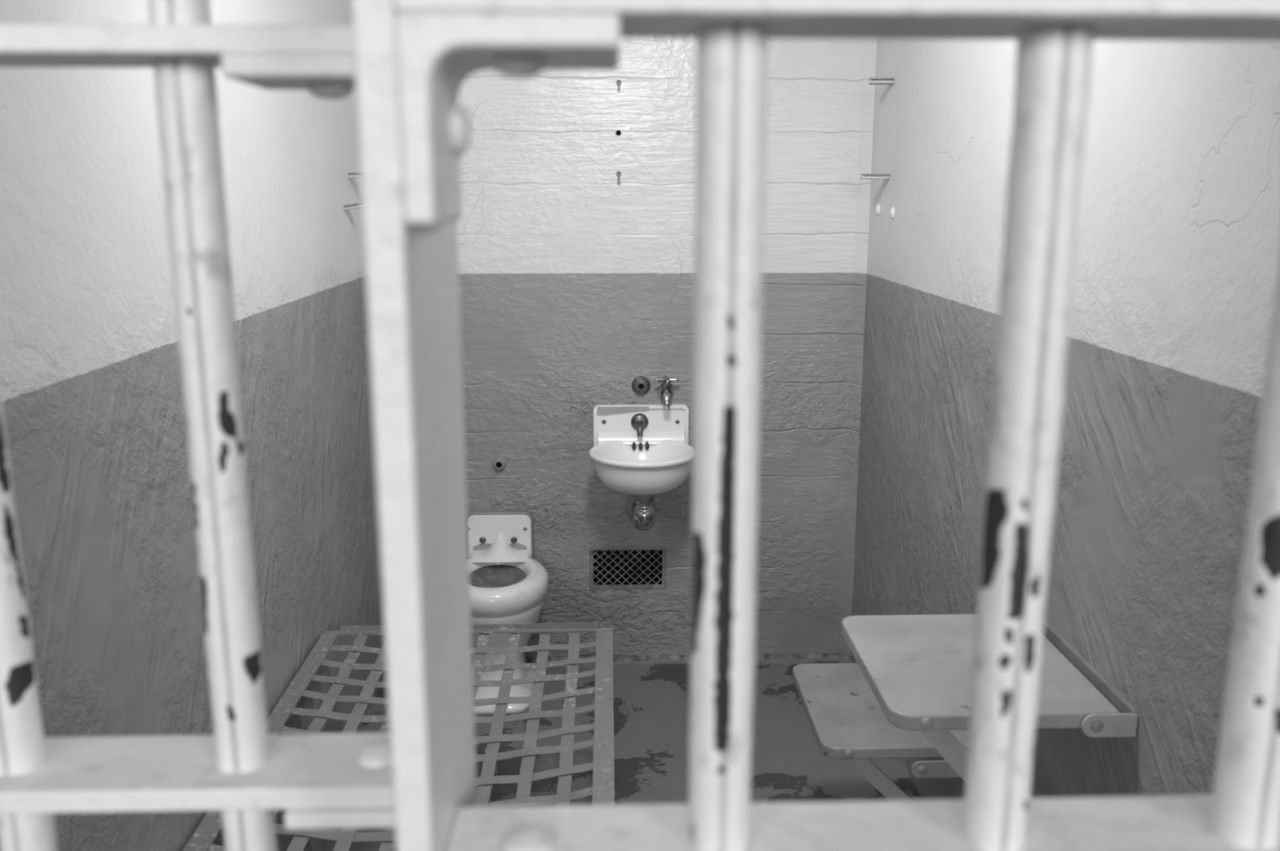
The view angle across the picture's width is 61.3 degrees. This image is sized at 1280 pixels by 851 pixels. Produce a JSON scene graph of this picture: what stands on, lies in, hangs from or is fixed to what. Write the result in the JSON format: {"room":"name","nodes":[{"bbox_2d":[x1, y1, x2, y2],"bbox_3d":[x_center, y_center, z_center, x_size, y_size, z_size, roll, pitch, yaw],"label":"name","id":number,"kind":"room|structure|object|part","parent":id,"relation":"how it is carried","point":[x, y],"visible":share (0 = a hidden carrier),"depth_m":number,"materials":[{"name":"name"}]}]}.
{"room":"prison interior","nodes":[
{"label":"prison interior","id":0,"kind":"room"},
{"bbox_2d":[0,0,386,850],"bbox_3d":[-0.856,-0.039,1.938,0.150,2.300,2.855,0,12,-2],"label":"wall","id":1,"kind":"structure","parent":0,"point":[91,388],"depth_m":1.72,"materials":[{"name":"paint"}]},
{"bbox_2d":[343,202,361,210],"bbox_3d":[-0.788,-0.606,2.985,0.058,0.023,0.028,0,12,-2],"label":"peg","id":2,"kind":"object","parent":1,"relation":"attached to","point":[355,206],"visible":0.64,"depth_m":2.98,"materials":[{"name":"grey metal"}]},
{"bbox_2d":[347,172,359,177],"bbox_3d":[-0.782,-0.703,3.034,0.072,0.015,0.028,0,12,-2],"label":"peg","id":3,"kind":"object","parent":1,"relation":"attached to","point":[352,175],"visible":0.36,"depth_m":3.03,"materials":[{"name":"grey metal"}]},
{"bbox_2d":[305,658,921,850],"bbox_3d":[-0.023,1.113,2.289,1.820,0.100,3.005,0,12,-2],"label":"floor","id":4,"kind":"structure","parent":0,"point":[651,698],"depth_m":3.03,"materials":[{"name":"paint"}]},
{"bbox_2d":[0,0,395,850],"bbox_3d":[-0.422,0.251,0.597,0.636,2.299,0.064,0,12,-2],"label":"bars","id":5,"kind":"object","parent":4,"relation":"on","point":[244,772],"depth_m":0.56,"materials":[{"name":"white paint"}]},
{"bbox_3d":[-0.422,-0.178,0.507,0.636,0.012,0.060,0,12,-2],"label":"rail","id":6,"kind":"part","parent":5,"relation":"part of","materials":[{"name":"white metal"}]},
{"bbox_3d":[-0.422,0.190,0.586,0.636,0.012,0.060,0,12,-2],"label":"rail","id":7,"kind":"part","parent":5,"relation":"part of","materials":[{"name":"white metal"}]},
{"bbox_2d":[351,0,1279,850],"bbox_3d":[0.341,0.262,0.547,0.886,2.299,0.142,0,12,-2],"label":"gate","id":8,"kind":"object","parent":5,"relation":"attached to","point":[413,59],"visible":1,"depth_m":0.43,"materials":[{"name":"white metal"}]},
{"bbox_3d":[0.343,-0.159,0.417,0.860,0.012,0.065,0,12,-2],"label":"rail","id":9,"kind":"part","parent":8,"relation":"part of","materials":[{"name":"white metal"}]},
{"bbox_3d":[0.343,0.190,0.492,0.860,0.012,0.065,0,12,-2],"label":"rail","id":10,"kind":"part","parent":8,"relation":"part of","materials":[{"name":"white metal"}]},
{"bbox_2d":[182,622,614,850],"bbox_3d":[-0.400,0.924,1.830,0.718,0.464,1.889,0,12,-2],"label":"frame","id":11,"kind":"object","parent":4,"relation":"on","point":[602,790],"visible":0.49,"depth_m":2.31,"materials":[{"name":"grey paint"}]},
{"bbox_3d":[-0.739,0.729,1.775,0.040,0.036,1.885,0,12,-2],"label":"rail","id":12,"kind":"part","parent":11,"relation":"part of","materials":[{"name":"grey metal"}]},
{"bbox_3d":[-0.759,0.788,2.496,0.024,0.448,0.006,0,12,-2],"label":"leg","id":13,"kind":"part","parent":11,"relation":"part of","materials":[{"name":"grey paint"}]},
{"bbox_3d":[-0.428,0.512,2.695,0.638,0.024,0.022,0,12,-2],"label":"rail","id":14,"kind":"part","parent":11,"relation":"part of","materials":[{"name":"grey metal"}]},
{"bbox_3d":[-0.061,0.725,1.795,0.040,0.036,1.885,0,12,-2],"label":"rail","id":15,"kind":"part","parent":11,"relation":"part of","materials":[{"name":"grey metal"}]},
{"bbox_2d":[466,510,548,715],"bbox_3d":[-0.443,0.568,3.341,0.324,0.521,0.397,0,12,-2],"label":"toilet","id":16,"kind":"object","parent":4,"relation":"on","point":[507,584],"visible":0.74,"depth_m":3.31,"materials":[{"name":"ceramic"}]},
{"bbox_3d":[-0.451,0.378,3.476,0.204,0.188,0.011,0,12,-2],"label":"plate","id":17,"kind":"part","parent":16,"relation":"part of","materials":[{"name":"ceramic"}]},
{"bbox_3d":[-0.452,0.371,3.486,0.218,0.197,0.029,0,12,-2],"label":"plate","id":18,"kind":"part","parent":16,"relation":"part of","materials":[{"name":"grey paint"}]},
{"bbox_2d":[456,38,863,657],"bbox_3d":[-0.065,-0.361,3.431,1.820,2.300,0.150,0,12,-2],"label":"wall","id":19,"kind":"structure","parent":0,"point":[576,285],"depth_m":3.36,"materials":[{"name":"paint"}]},
{"bbox_2d":[492,456,506,471],"bbox_3d":[-0.448,0.123,3.437,0.048,0.048,0.021,0,12,-2],"label":"pipe stub","id":20,"kind":"object","parent":19,"relation":"attached to","point":[499,463],"visible":1,"depth_m":3.43,"materials":[{"name":"grey paint"}]},
{"bbox_2d":[616,171,621,185],"bbox_3d":[-0.064,-0.748,3.268,0.016,0.042,0.006,0,12,-2],"label":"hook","id":21,"kind":"object","parent":19,"relation":"attached to","point":[618,173],"visible":1,"depth_m":3.27,"materials":[{"name":"grey paint"}]},
{"bbox_2d":[616,80,621,91],"bbox_3d":[-0.063,-1.011,3.212,0.016,0.034,0.006,0,12,-2],"label":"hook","id":22,"kind":"object","parent":19,"relation":"attached to","point":[618,82],"visible":1,"depth_m":3.21,"materials":[{"name":"grey paint"}]},
{"bbox_2d":[615,129,622,136],"bbox_3d":[-0.065,-0.878,3.242,0.021,0.021,0.002,0,12,-2],"label":"drilled hole","id":23,"kind":"object","parent":19,"relation":"attached to","point":[618,132],"visible":1,"depth_m":3.24,"materials":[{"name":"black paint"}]},
{"bbox_2d":[588,546,666,590],"bbox_3d":[-0.042,0.456,3.588,0.254,0.150,0.116,0,12,-2],"label":"air vent","id":24,"kind":"object","parent":19,"relation":"in","point":[611,567],"visible":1,"depth_m":3.56,"materials":[{"name":"metal"}]},
{"bbox_2d":[588,404,692,530],"bbox_3d":[0.008,0.159,3.292,0.326,0.390,0.351,0,12,-2],"label":"sink","id":25,"kind":"object","parent":19,"relation":"attached to","point":[642,451],"visible":0.96,"depth_m":3.38,"materials":[{"name":"ceramic"}]},
{"bbox_3d":[-0.001,-0.010,3.401,0.055,0.055,0.015,0,12,-2],"label":"spout plate","id":26,"kind":"part","parent":25,"relation":"part of","materials":[{"name":"metal"}]},
{"bbox_3d":[0.000,0.009,3.382,0.020,0.043,0.044,0,12,-2],"label":"spout","id":27,"kind":"part","parent":25,"relation":"part of","materials":[{"name":"metal"}]},
{"bbox_2d":[588,440,692,495],"bbox_3d":[0.008,0.136,3.273,0.326,0.126,0.325,0,12,-2],"label":"basin","id":28,"kind":"object","parent":25,"relation":"in","point":[628,467],"depth_m":3.19,"materials":[{"name":"ceramic"}]},
{"bbox_2d":[593,404,687,431],"bbox_3d":[0.003,0.005,3.424,0.301,0.145,0.023,0,12,-2],"label":"backsplash","id":29,"kind":"structure","parent":19,"relation":"attached to","point":[659,420],"depth_m":3.41,"materials":[{"name":"ceramic"}]},
{"bbox_2d":[631,376,650,395],"bbox_3d":[0.003,-0.124,3.397,0.060,0.060,0.021,0,12,-2],"label":"pipe","id":30,"kind":"object","parent":19,"relation":"attached to","point":[641,385],"visible":1,"depth_m":3.39,"materials":[{"name":"metal"}]},
{"bbox_2d":[654,375,678,409],"bbox_3d":[0.083,-0.104,3.375,0.073,0.098,0.077,0,12,-2],"label":"tap","id":31,"kind":"object","parent":19,"relation":"attached to","point":[665,391],"visible":1,"depth_m":3.36,"materials":[{"name":"grey metal"}]},
{"bbox_3d":[0.083,-0.084,3.376,0.030,0.059,0.070,0,12,-2],"label":"spout","id":32,"kind":"part","parent":31,"relation":"part of","materials":[{"name":"silver metal"}]},
{"bbox_3d":[0.083,-0.143,3.365,0.062,0.018,0.062,10,16,39],"label":"cross handle","id":33,"kind":"part","parent":31,"relation":"part of","materials":[{"name":"silver metal"}]},
{"bbox_2d":[524,653,844,662],"bbox_3d":[-0.063,0.772,3.586,1.520,0.018,0.025,0,12,-2],"label":"baseboard","id":34,"kind":"structure","parent":19,"relation":"attached to","point":[810,655],"depth_m":3.60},
{"bbox_2d":[837,39,876,660],"bbox_3d":[0.680,-0.347,3.364,0.034,2.300,0.030,0,12,-2],"label":"trim","id":35,"kind":"structure","parent":19,"relation":"attached to","point":[869,46],"depth_m":3.38,"materials":[{"name":"paint"}]},
{"bbox_2d":[849,39,1279,799],"bbox_3d":[0.814,-0.050,1.987,0.150,2.300,2.855,0,12,-2],"label":"wall","id":36,"kind":"structure","parent":0,"point":[1177,255],"depth_m":1.72,"materials":[{"name":"paint"}]},
{"bbox_2d":[860,173,889,179],"bbox_3d":[0.667,-0.705,3.060,0.077,0.015,0.028,0,12,-2],"label":"peg","id":37,"kind":"object","parent":36,"relation":"attached to","point":[864,176],"visible":1,"depth_m":3.06,"materials":[{"name":"grey metal"}]},
{"bbox_2d":[875,204,879,215],"bbox_3d":[0.697,-0.633,3.167,0.011,0.032,0.020,0,12,-2],"label":"screw","id":38,"kind":"object","parent":36,"relation":"attached to","point":[877,207],"visible":1,"depth_m":3.16,"materials":[{"name":"white paint"}]},
{"bbox_2d":[792,662,969,800],"bbox_3d":[0.554,0.775,2.457,0.368,0.330,0.437,0,12,-2],"label":"folding seat","id":39,"kind":"object","parent":36,"relation":"attached to","point":[846,718],"visible":0.51,"depth_m":2.29,"materials":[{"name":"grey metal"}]},
{"bbox_3d":[0.647,0.709,2.228,0.176,0.037,0.006,0,12,-2],"label":"hinge plate","id":40,"kind":"part","parent":39,"relation":"part of","materials":[{"name":"grey metal"}]},
{"bbox_2d":[868,78,894,84],"bbox_3d":[0.672,-0.957,3.004,0.067,0.015,0.028,0,12,-2],"label":"peg","id":41,"kind":"object","parent":36,"relation":"attached to","point":[871,81],"visible":1,"depth_m":3.00,"materials":[{"name":"grey metal"}]},
{"bbox_2d":[889,207,894,218],"bbox_3d":[0.701,-0.592,3.006,0.011,0.032,0.020,0,12,-2],"label":"screw","id":42,"kind":"object","parent":36,"relation":"attached to","point":[892,210],"visible":1,"depth_m":3.00,"materials":[{"name":"white paint"}]},
{"bbox_2d":[841,614,1137,782],"bbox_3d":[0.565,0.580,1.866,0.379,0.389,0.424,0,12,-2],"label":"folding table","id":43,"kind":"object","parent":36,"relation":"attached to","point":[918,668],"visible":0.7,"depth_m":1.74,"materials":[{"name":"grey metal"}]},
{"bbox_3d":[0.709,0.453,1.633,0.084,0.037,0.006,0,12,-2],"label":"hinge plate","id":44,"kind":"part","parent":43,"relation":"part of","materials":[{"name":"grey metal"}]}
]}

